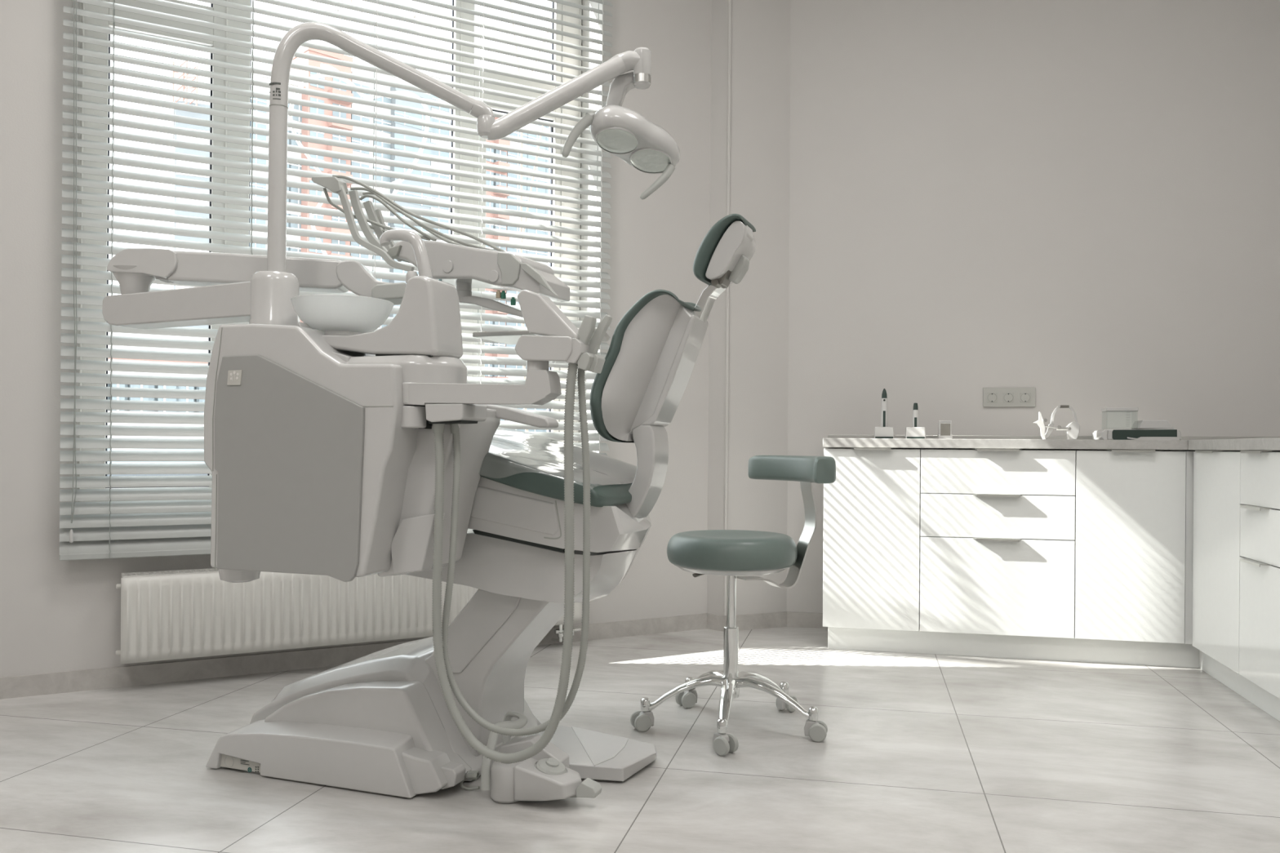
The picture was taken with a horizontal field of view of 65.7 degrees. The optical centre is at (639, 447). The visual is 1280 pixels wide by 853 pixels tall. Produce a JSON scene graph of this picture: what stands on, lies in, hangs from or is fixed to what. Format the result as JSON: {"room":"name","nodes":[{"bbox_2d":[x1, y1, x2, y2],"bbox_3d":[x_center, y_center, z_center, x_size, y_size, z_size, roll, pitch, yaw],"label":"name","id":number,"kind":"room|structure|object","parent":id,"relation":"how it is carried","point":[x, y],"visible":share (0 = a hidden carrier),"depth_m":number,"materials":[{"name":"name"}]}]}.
{"room":"dental clinic","nodes":[
{"label":"dental clinic","id":0,"kind":"room"},
{"bbox_2d":[0,0,711,677],"bbox_3d":[-1.294,-0.535,3.939,3.576,4.150,0.390,0,0,-29],"label":"wall","id":1,"kind":"structure","parent":0,"point":[56,615],"depth_m":3.41,"materials":[{"name":"paint"}]},
{"bbox_2d":[75,0,582,502],"bbox_3d":[-1.164,-1.069,4.087,2.013,2.580,0.076,0,0,-30],"label":"window","id":2,"kind":"structure","parent":1,"relation":"attached to","point":[135,3],"depth_m":3.83,"materials":[{"name":"plastic"}]},
{"bbox_2d":[288,63,429,256],"bbox_3d":[-1.181,-1.181,4.190,0.592,0.820,0.016,0,0,-30],"label":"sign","id":3,"kind":"object","parent":2,"relation":"attached to","point":[323,65],"visible":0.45,"depth_m":4.14,"materials":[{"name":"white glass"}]},
{"bbox_2d":[300,0,439,34],"bbox_3d":[-1.139,-1.854,4.211,0.598,0.104,0.004,0,0,-29],"label":"building","id":4,"kind":"structure","parent":2,"relation":"attached to","point":[414,15],"depth_m":4.25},
{"bbox_2d":[59,0,613,560],"bbox_3d":[-1.033,-1.041,3.822,2.066,2.850,0.068,0,0,-30],"label":"blind","id":5,"kind":"object","parent":1,"relation":"attached to","point":[96,534],"visible":0.62,"depth_m":3.54,"materials":[{"name":"plastic"}]},
{"bbox_2d":[115,568,582,664],"bbox_3d":[-1.029,0.636,3.820,1.756,0.389,0.144,0,0,-30],"label":"radiator","id":6,"kind":"object","parent":1,"relation":"attached to","point":[193,613],"visible":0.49,"depth_m":3.57,"materials":[{"name":"metal"}]},
{"bbox_2d":[121,568,218,577],"bbox_3d":[-1.024,0.446,3.816,1.724,0.008,0.108,0,0,-30],"label":"grille","id":7,"kind":"object","parent":6,"relation":"attached to","point":[209,572],"depth_m":3.45,"materials":[{"name":"metal"}]},
{"bbox_2d":[0,613,706,699],"bbox_3d":[-1.099,0.807,3.859,3.256,0.070,0.012,0,0,-29],"label":"baseboard","id":8,"kind":"structure","parent":1,"relation":"attached to","point":[33,685],"depth_m":3.63,"materials":[{"name":"stone"}]},
{"bbox_2d":[0,626,1279,852],"bbox_3d":[-0.412,0.872,1.204,5.226,0.050,7.571,0,0,13],"label":"floor","id":9,"kind":"structure","parent":0,"point":[918,753],"depth_m":2.61,"materials":[{"name":"tile"}]},
{"bbox_2d":[205,565,490,798],"label":"chair base","id":10,"kind":"object","parent":9,"relation":"on","point":[382,722],"depth_m":2.51,"materials":[{"name":"white plastic"}]},
{"bbox_2d":[240,760,258,772],"bbox_3d":[-1.005,0.818,2.550,0.059,0.039,0.001,0,0,20],"label":"connector","id":11,"kind":"object","parent":10,"relation":"attached to","point":[251,766],"depth_m":2.55,"materials":[{"name":"grey plastic"}]},
{"bbox_2d":[102,229,604,582],"bbox_3d":[-0.707,-0.090,2.493,1.437,0.856,0.458,0,0,20],"label":"dental unit","id":12,"kind":"object","parent":10,"relation":"attached to","point":[319,450],"visible":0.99,"depth_m":2.30,"materials":[{"name":"white plastic"}]},
{"bbox_2d":[248,271,299,325],"bbox_3d":[-0.912,-0.358,2.475,0.120,0.152,0.120,0,0,13],"label":"socket","id":13,"kind":"object","parent":12,"relation":"attached to","point":[271,293],"depth_m":2.43,"materials":[{"name":"white plastic"}]},
{"bbox_2d":[290,293,394,352],"bbox_3d":[-0.721,-0.292,2.404,0.240,0.122,0.240,0,0,13],"label":"bowl","id":14,"kind":"object","parent":12,"relation":"on","point":[331,323],"depth_m":2.31,"materials":[{"name":"white ceramic"}]},
{"bbox_2d":[311,174,569,317],"bbox_3d":[-0.525,-0.549,2.711,0.774,0.414,0.212,0,0,23],"label":"table","id":15,"kind":"object","parent":12,"relation":"attached to","point":[465,266],"visible":0.94,"depth_m":2.64,"materials":[{"name":"white plastic"}]},
{"bbox_2d":[455,281,523,317],"bbox_3d":[-0.397,-0.401,2.656,0.228,0.122,0.087,0,0,13],"label":"tray","id":16,"kind":"object","parent":15,"relation":"on","point":[464,289],"depth_m":2.65,"materials":[{"name":"white plastic"}]},
{"bbox_2d":[425,404,486,422],"bbox_3d":[-0.416,-0.076,2.242,0.097,0.041,0.110,0,0,20],"label":"holder","id":17,"kind":"object","parent":12,"relation":"attached to","point":[433,412],"depth_m":2.20,"materials":[{"name":"white plastic"}]},
{"bbox_2d":[266,22,679,271],"bbox_3d":[-0.391,-0.761,2.632,1.112,0.697,0.179,0,0,-24],"label":"lamp","id":18,"kind":"object","parent":12,"relation":"on","point":[624,133],"visible":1,"depth_m":2.62,"materials":[{"name":"white plastic"}]},
{"bbox_2d":[269,82,280,99],"bbox_3d":[-0.907,-0.883,2.456,0.032,0.042,0.007,0,0,13],"label":"print","id":19,"kind":"object","parent":18,"relation":"on","point":[275,87],"depth_m":2.45},
{"bbox_2d":[431,315,596,764],"bbox_3d":[-0.286,0.206,2.168,0.400,0.974,0.035,0,0,22],"label":"hose","id":20,"kind":"object","parent":12,"relation":"hanging from","point":[586,330],"visible":0.99,"depth_m":2.12,"materials":[{"name":"grey plastic"}]},
{"bbox_2d":[441,314,612,736],"bbox_3d":[-0.259,0.179,2.192,0.421,0.926,0.028,0,0,23],"label":"hose","id":21,"kind":"object","parent":12,"relation":"hanging from","point":[601,330],"visible":0.93,"depth_m":2.14,"materials":[{"name":"grey plastic"}]},
{"bbox_2d":[472,327,609,344],"bbox_3d":[-0.222,-0.282,2.528,0.354,0.012,0.200,0,0,20],"label":"tray","id":22,"kind":"object","parent":12,"relation":"attached to","point":[508,337],"visible":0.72,"depth_m":2.49,"materials":[{"name":"metal"}]},
{"bbox_2d":[441,761,466,789],"bbox_3d":[-0.472,0.801,2.421,0.081,0.058,0.050,0,0,20],"label":"outlet","id":23,"kind":"object","parent":10,"relation":"attached to","point":[453,773],"depth_m":2.39,"materials":[{"name":"white plastic"}]},
{"bbox_2d":[460,770,479,790],"bbox_3d":[-0.443,0.821,2.458,0.114,0.048,0.026,0,0,31],"label":"coiled cable","id":24,"kind":"object","parent":9,"relation":"on","point":[472,775],"visible":0.58,"depth_m":2.43,"materials":[{"name":"grey plastic"}]},
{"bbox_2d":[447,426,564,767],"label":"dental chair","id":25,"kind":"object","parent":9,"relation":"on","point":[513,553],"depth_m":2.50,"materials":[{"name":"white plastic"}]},
{"bbox_2d":[480,711,601,803],"bbox_3d":[-0.232,0.756,2.392,0.306,0.181,0.157,0,0,23],"label":"foot pedal","id":26,"kind":"object","parent":9,"relation":"on","point":[547,775],"visible":0.84,"depth_m":2.35,"materials":[{"name":"white plastic"}]},
{"bbox_2d":[549,213,755,782],"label":"dental chair","id":27,"kind":"object","parent":9,"relation":"on","point":[651,357],"depth_m":2.48,"materials":[{"name":"white plastic"}]},
{"bbox_2d":[480,449,632,506],"bbox_3d":[-0.340,0.027,2.709,0.758,0.233,0.650,0,0,13],"label":"seat cushion","id":28,"kind":"object","parent":27,"relation":"on","point":[508,477],"depth_m":2.42,"materials":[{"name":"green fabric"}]},
{"bbox_2d":[589,289,696,443],"bbox_3d":[0.031,-0.200,2.572,0.224,0.378,0.440,0,0,20],"label":"backrest cushion","id":29,"kind":"object","parent":27,"relation":"on","point":[642,381],"depth_m":2.47,"materials":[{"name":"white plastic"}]},
{"bbox_2d":[693,213,755,284],"bbox_3d":[0.214,-0.492,2.506,0.128,0.160,0.183,0,0,20],"label":"cushion","id":30,"kind":"object","parent":27,"relation":"on","point":[723,256],"depth_m":2.44,"materials":[{"name":"green fabric"}]},
{"bbox_2d":[630,455,835,755],"bbox_3d":[0.285,0.438,2.994,0.602,0.827,0.565,0,0,13],"label":"stool","id":31,"kind":"object","parent":9,"relation":"on","point":[734,554],"visible":1,"depth_m":2.95,"materials":[{"name":"leather"}]},
{"bbox_2d":[638,711,654,726],"bbox_3d":[0.019,0.817,2.983,0.045,0.045,0.024,0,0,-19],"label":"caster","id":32,"kind":"object","parent":31,"relation":"attached to","point":[646,717],"depth_m":2.96,"materials":[{"name":"grey plastic"}]},
{"bbox_2d":[683,689,697,702],"bbox_3d":[0.166,0.818,3.254,0.045,0.045,0.024,0,0,-27],"label":"caster","id":33,"kind":"object","parent":31,"relation":"attached to","point":[691,695],"depth_m":3.23,"materials":[{"name":"grey plastic"}]},
{"bbox_2d":[712,732,728,747],"bbox_3d":[0.226,0.819,2.761,0.045,0.045,0.024,0,0,43],"label":"caster","id":34,"kind":"object","parent":31,"relation":"attached to","point":[718,738],"depth_m":2.74,"materials":[{"name":"grey plastic"}]},
{"bbox_2d":[666,529,797,571],"bbox_3d":[0.279,0.311,3.016,0.395,0.093,0.395,0,0,13],"label":"seat cushion","id":35,"kind":"object","parent":31,"relation":"on","point":[706,550],"depth_m":2.86,"materials":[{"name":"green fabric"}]},
{"bbox_2d":[777,694,787,710],"bbox_3d":[0.463,0.820,3.194,0.024,0.045,0.045,0,0,44],"label":"caster","id":36,"kind":"object","parent":31,"relation":"attached to","point":[781,705],"depth_m":3.18,"materials":[{"name":"grey plastic"}]},
{"bbox_2d":[804,720,819,736],"bbox_3d":[0.502,0.821,2.892,0.045,0.045,0.025,0,0,13],"label":"caster","id":37,"kind":"object","parent":31,"relation":"attached to","point":[811,728],"depth_m":2.88,"materials":[{"name":"grey plastic"}]},
{"bbox_2d":[822,448,919,631],"bbox_3d":[1.015,0.381,4.354,0.394,0.754,0.538,0,0,13],"label":"base cabinet","id":38,"kind":"object","parent":9,"relation":"on","point":[871,534],"visible":1,"depth_m":4.11,"materials":[{"name":"white laminate"}]},
{"bbox_2d":[919,448,1075,638],"bbox_3d":[1.496,0.384,4.244,0.597,0.754,0.539,0,0,13],"label":"base cabinet","id":39,"kind":"object","parent":9,"relation":"on","point":[997,552],"visible":1,"depth_m":4.00,"materials":[{"name":"white laminate"}]},
{"bbox_2d":[822,438,1188,449],"bbox_3d":[1.506,-0.013,4.261,1.396,0.038,0.557,0,0,13],"label":"countertop","id":40,"kind":"structure","parent":39,"relation":"on","point":[1078,444],"depth_m":3.98,"materials":[{"name":"stone"}]},
{"bbox_2d":[874,388,893,438],"bbox_3d":[1.060,-0.145,4.298,0.083,0.220,0.072,0,0,13],"label":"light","id":41,"kind":"object","parent":40,"relation":"on","point":[882,432],"visible":0.91,"depth_m":4.28,"materials":[{"name":"white plastic"}]},
{"bbox_2d":[905,402,925,438],"bbox_3d":[1.187,-0.113,4.269,0.082,0.157,0.072,0,0,13],"label":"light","id":42,"kind":"object","parent":40,"relation":"on","point":[915,431],"visible":0.86,"depth_m":4.24,"materials":[{"name":"white plastic"}]},
{"bbox_2d":[937,420,952,439],"bbox_3d":[1.312,-0.074,4.261,0.059,0.082,0.042,0,0,13],"label":"container","id":43,"kind":"object","parent":40,"relation":"on","point":[944,426],"visible":0.87,"depth_m":4.24,"materials":[{"name":"white plastic"}]},
{"bbox_2d":[827,435,1279,439],"bbox_3d":[1.870,-0.040,4.462,2.011,0.022,0.013,0,0,13],"label":"countertop edge","id":44,"kind":"object","parent":40,"relation":"on","point":[929,437],"depth_m":4.50,"materials":[{"name":"stone"}]},
{"bbox_2d":[1033,404,1079,439],"bbox_3d":[1.736,-0.104,4.130,0.186,0.146,0.058,0,0,13],"label":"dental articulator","id":45,"kind":"object","parent":40,"relation":"on","point":[1072,429],"visible":0.87,"depth_m":4.12,"materials":[{"name":"white plastic"}]},
{"bbox_2d":[1092,420,1181,439],"bbox_3d":[2.062,-0.070,4.124,0.303,0.083,0.213,0,0,13],"label":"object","id":46,"kind":"object","parent":40,"relation":"on","point":[1143,429],"visible":0.9,"depth_m":4.04,"materials":[{"name":"white plastic"}]},
{"bbox_2d":[1101,407,1138,429],"bbox_3d":[1.988,-0.120,4.105,0.122,0.087,0.095,0,0,13],"label":"clear box","id":47,"kind":"object","parent":46,"relation":"on","point":[1106,409],"visible":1,"depth_m":4.07,"materials":[{"name":"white plastic"}]},
{"bbox_2d":[827,626,1199,667],"bbox_3d":[1.545,0.812,4.269,1.432,0.100,0.470,0,0,13],"label":"plinth","id":48,"kind":"object","parent":9,"relation":"on","point":[1091,651],"visible":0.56,"depth_m":4.04,"materials":[{"name":"white laminate"}]},
{"bbox_2d":[1074,449,1193,644],"bbox_3d":[1.997,0.388,4.128,0.434,0.754,0.538,0,0,13],"label":"base cabinet","id":49,"kind":"object","parent":9,"relation":"on","point":[1130,540],"depth_m":3.89,"materials":[{"name":"white laminate"}]},
{"bbox_2d":[1192,450,1242,674],"bbox_3d":[2.328,0.391,3.511,0.576,0.754,0.495,0,0,13],"label":"base cabinet","id":50,"kind":"object","parent":9,"relation":"on","point":[1216,556],"visible":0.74,"depth_m":3.54,"materials":[{"name":"white laminate"}]},
{"bbox_2d":[1187,437,1279,450],"bbox_3d":[2.324,-0.007,3.333,0.629,0.038,1.986,0,0,13],"label":"countertop","id":51,"kind":"structure","parent":50,"relation":"on","point":[1269,443],"depth_m":3.33,"materials":[{"name":"stone"}]},
{"bbox_2d":[1199,650,1279,721],"bbox_3d":[2.067,0.816,3.307,0.016,0.100,1.220,0,0,13],"label":"plinth","id":52,"kind":"object","parent":9,"relation":"on","point":[1253,693],"visible":0.54,"depth_m":3.44,"materials":[{"name":"white laminate"}]},
{"bbox_2d":[1239,450,1279,698],"bbox_3d":[2.204,0.390,2.969,0.576,0.754,0.622,0,0,13],"label":"base cabinet","id":53,"kind":"object","parent":9,"relation":"on","point":[1260,494],"visible":1,"depth_m":3.15,"materials":[{"name":"white laminate"}]},
{"bbox_2d":[706,0,791,616],"bbox_3d":[0.698,-0.870,4.850,1.228,3.450,0.510,0,0,0],"label":"wall column","id":54,"kind":"structure","parent":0,"point":[761,29],"depth_m":4.65,"materials":[{"name":"paint"}]},
{"bbox_2d":[706,613,726,631],"bbox_3d":[0.354,0.818,4.621,0.117,0.070,0.012,0,0,44],"label":"baseboard","id":55,"kind":"structure","parent":54,"relation":"attached to","point":[714,622],"depth_m":4.61,"materials":[{"name":"stone"}]},
{"bbox_2d":[723,0,731,616],"bbox_3d":[0.408,-0.907,4.590,0.016,3.376,0.016,0,0,13],"label":"trim","id":56,"kind":"structure","parent":54,"relation":"attached to","point":[729,56],"depth_m":4.58,"materials":[{"name":"paint"}]},
{"bbox_2d":[786,0,1279,613],"bbox_3d":[1.896,-0.861,4.568,2.422,3.450,0.200,0,0,13],"label":"wall","id":57,"kind":"structure","parent":0,"point":[1077,202],"depth_m":4.49,"materials":[{"name":"paint"}]},
{"bbox_2d":[725,611,786,630],"bbox_3d":[0.548,0.819,4.657,0.338,0.070,0.012,0,0,-24],"label":"baseboard","id":58,"kind":"structure","parent":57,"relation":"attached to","point":[774,620],"depth_m":4.66,"materials":[{"name":"stone"}]},
{"bbox_2d":[786,611,827,628],"bbox_3d":[0.962,0.822,4.666,0.542,0.070,0.012,0,0,13],"label":"baseboard","id":59,"kind":"structure","parent":57,"relation":"attached to","point":[802,620],"depth_m":4.70,"materials":[{"name":"stone"}]},
{"bbox_2d":[982,387,1035,407],"bbox_3d":[1.678,-0.226,4.505,0.225,0.086,0.015,0,0,13],"label":"wall socket","id":60,"kind":"object","parent":57,"relation":"attached to","point":[992,397],"visible":1,"depth_m":4.50,"materials":[{"name":"plastic"}]},
{"label":"outside","id":61,"kind":"structure","parent":0,"visible":0},
{"bbox_3d":[-0.165,1.619,136.146,380.000,0.300,254.400,0,0,13],"label":"ground","id":62,"kind":"structure","parent":61,"visible":0},
{"bbox_2d":[106,448,207,475],"bbox_3d":[-6.853,0.680,15.000,4.267,1.477,1.800,0,0,7],"label":"car","id":63,"kind":"object","parent":62,"relation":"on","point":[131,450],"visible":0.03,"depth_m":14.13,"materials":[{"name":"paint"}]},
{"bbox_2d":[106,332,208,439],"bbox_3d":[-28.356,-2.502,57.893,9.623,7.517,9.300,0,0,-32],"label":"apartment building","id":64,"kind":"structure","parent":62,"relation":"on","point":[117,334],"depth_m":53.91,"materials":[{"name":"white concrete"}]},
{"bbox_2d":[173,99,209,328],"bbox_3d":[-47.063,-16.574,103.983,10.454,35.380,11.883,0,0,13],"label":"apartment building","id":65,"kind":"structure","parent":62,"relation":"on","point":[176,112],"depth_m":98.50,"materials":[{"name":"concrete"}]},
{"bbox_2d":[172,60,197,106],"bbox_3d":[-44.815,-35.670,97.576,1.671,4.298,1.663,0,0,13],"label":"crane mast","id":66,"kind":"object","parent":65,"relation":"on","point":[185,77],"visible":0.44,"depth_m":96.94,"materials":[{"name":"white metal"}]},
{"bbox_2d":[171,64,302,322],"bbox_3d":[-43.646,-19.074,107.675,15.673,40.432,14.969,0,0,13],"label":"apartment building","id":67,"kind":"structure","parent":62,"relation":"on","point":[255,76],"depth_m":103.68,"materials":[{"name":"white concrete"}]},
{"bbox_2d":[266,46,353,322],"bbox_3d":[-38.296,-20.840,111.964,15.299,44.045,12.041,0,0,13],"label":"apartment building","id":68,"kind":"structure","parent":62,"relation":"on","point":[305,50],"depth_m":106.61,"materials":[{"name":"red brick"}]},
{"bbox_2d":[350,58,395,328],"bbox_3d":[-34.568,-21.077,116.659,13.344,44.575,11.326,0,0,13],"label":"apartment building","id":69,"kind":"structure","parent":62,"relation":"on","point":[355,71],"depth_m":112.19,"materials":[{"name":"white concrete"}]},
{"bbox_2d":[389,86,432,317],"bbox_3d":[-30.635,-20.102,119.158,12.961,42.683,10.726,0,0,13],"label":"apartment building","id":70,"kind":"structure","parent":62,"relation":"on","point":[421,95],"depth_m":114.51,"materials":[{"name":"white concrete"}]},
{"bbox_2d":[405,71,449,243],"bbox_3d":[-26.542,-21.738,124.593,14.405,46.016,13.032,0,0,13],"label":"apartment building","id":71,"kind":"structure","parent":62,"relation":"on","point":[435,75],"depth_m":118.64,"materials":[{"name":"white concrete"}]},
{"bbox_2d":[484,116,510,420],"bbox_3d":[-22.048,-22.103,127.077,12.939,46.814,9.907,0,0,13],"label":"apartment building","id":72,"kind":"structure","parent":62,"relation":"on","point":[496,141],"depth_m":122.67,"materials":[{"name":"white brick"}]},
{"bbox_2d":[505,123,549,431],"bbox_3d":[-16.497,-22.497,134.563,17.414,47.685,17.694,0,0,13],"label":"apartment building","id":73,"kind":"structure","parent":62,"relation":"on","point":[531,126],"depth_m":128.06,"materials":[{"name":"white concrete"}]},
{"bbox_2d":[509,1,550,431],"bbox_3d":[-1.918,-5.725,12.623,5.044,14.365,5.493,0,0,13],"label":"tree","id":74,"kind":"object","parent":62,"relation":"on","point":[521,240],"visible":0.12,"depth_m":11.32,"materials":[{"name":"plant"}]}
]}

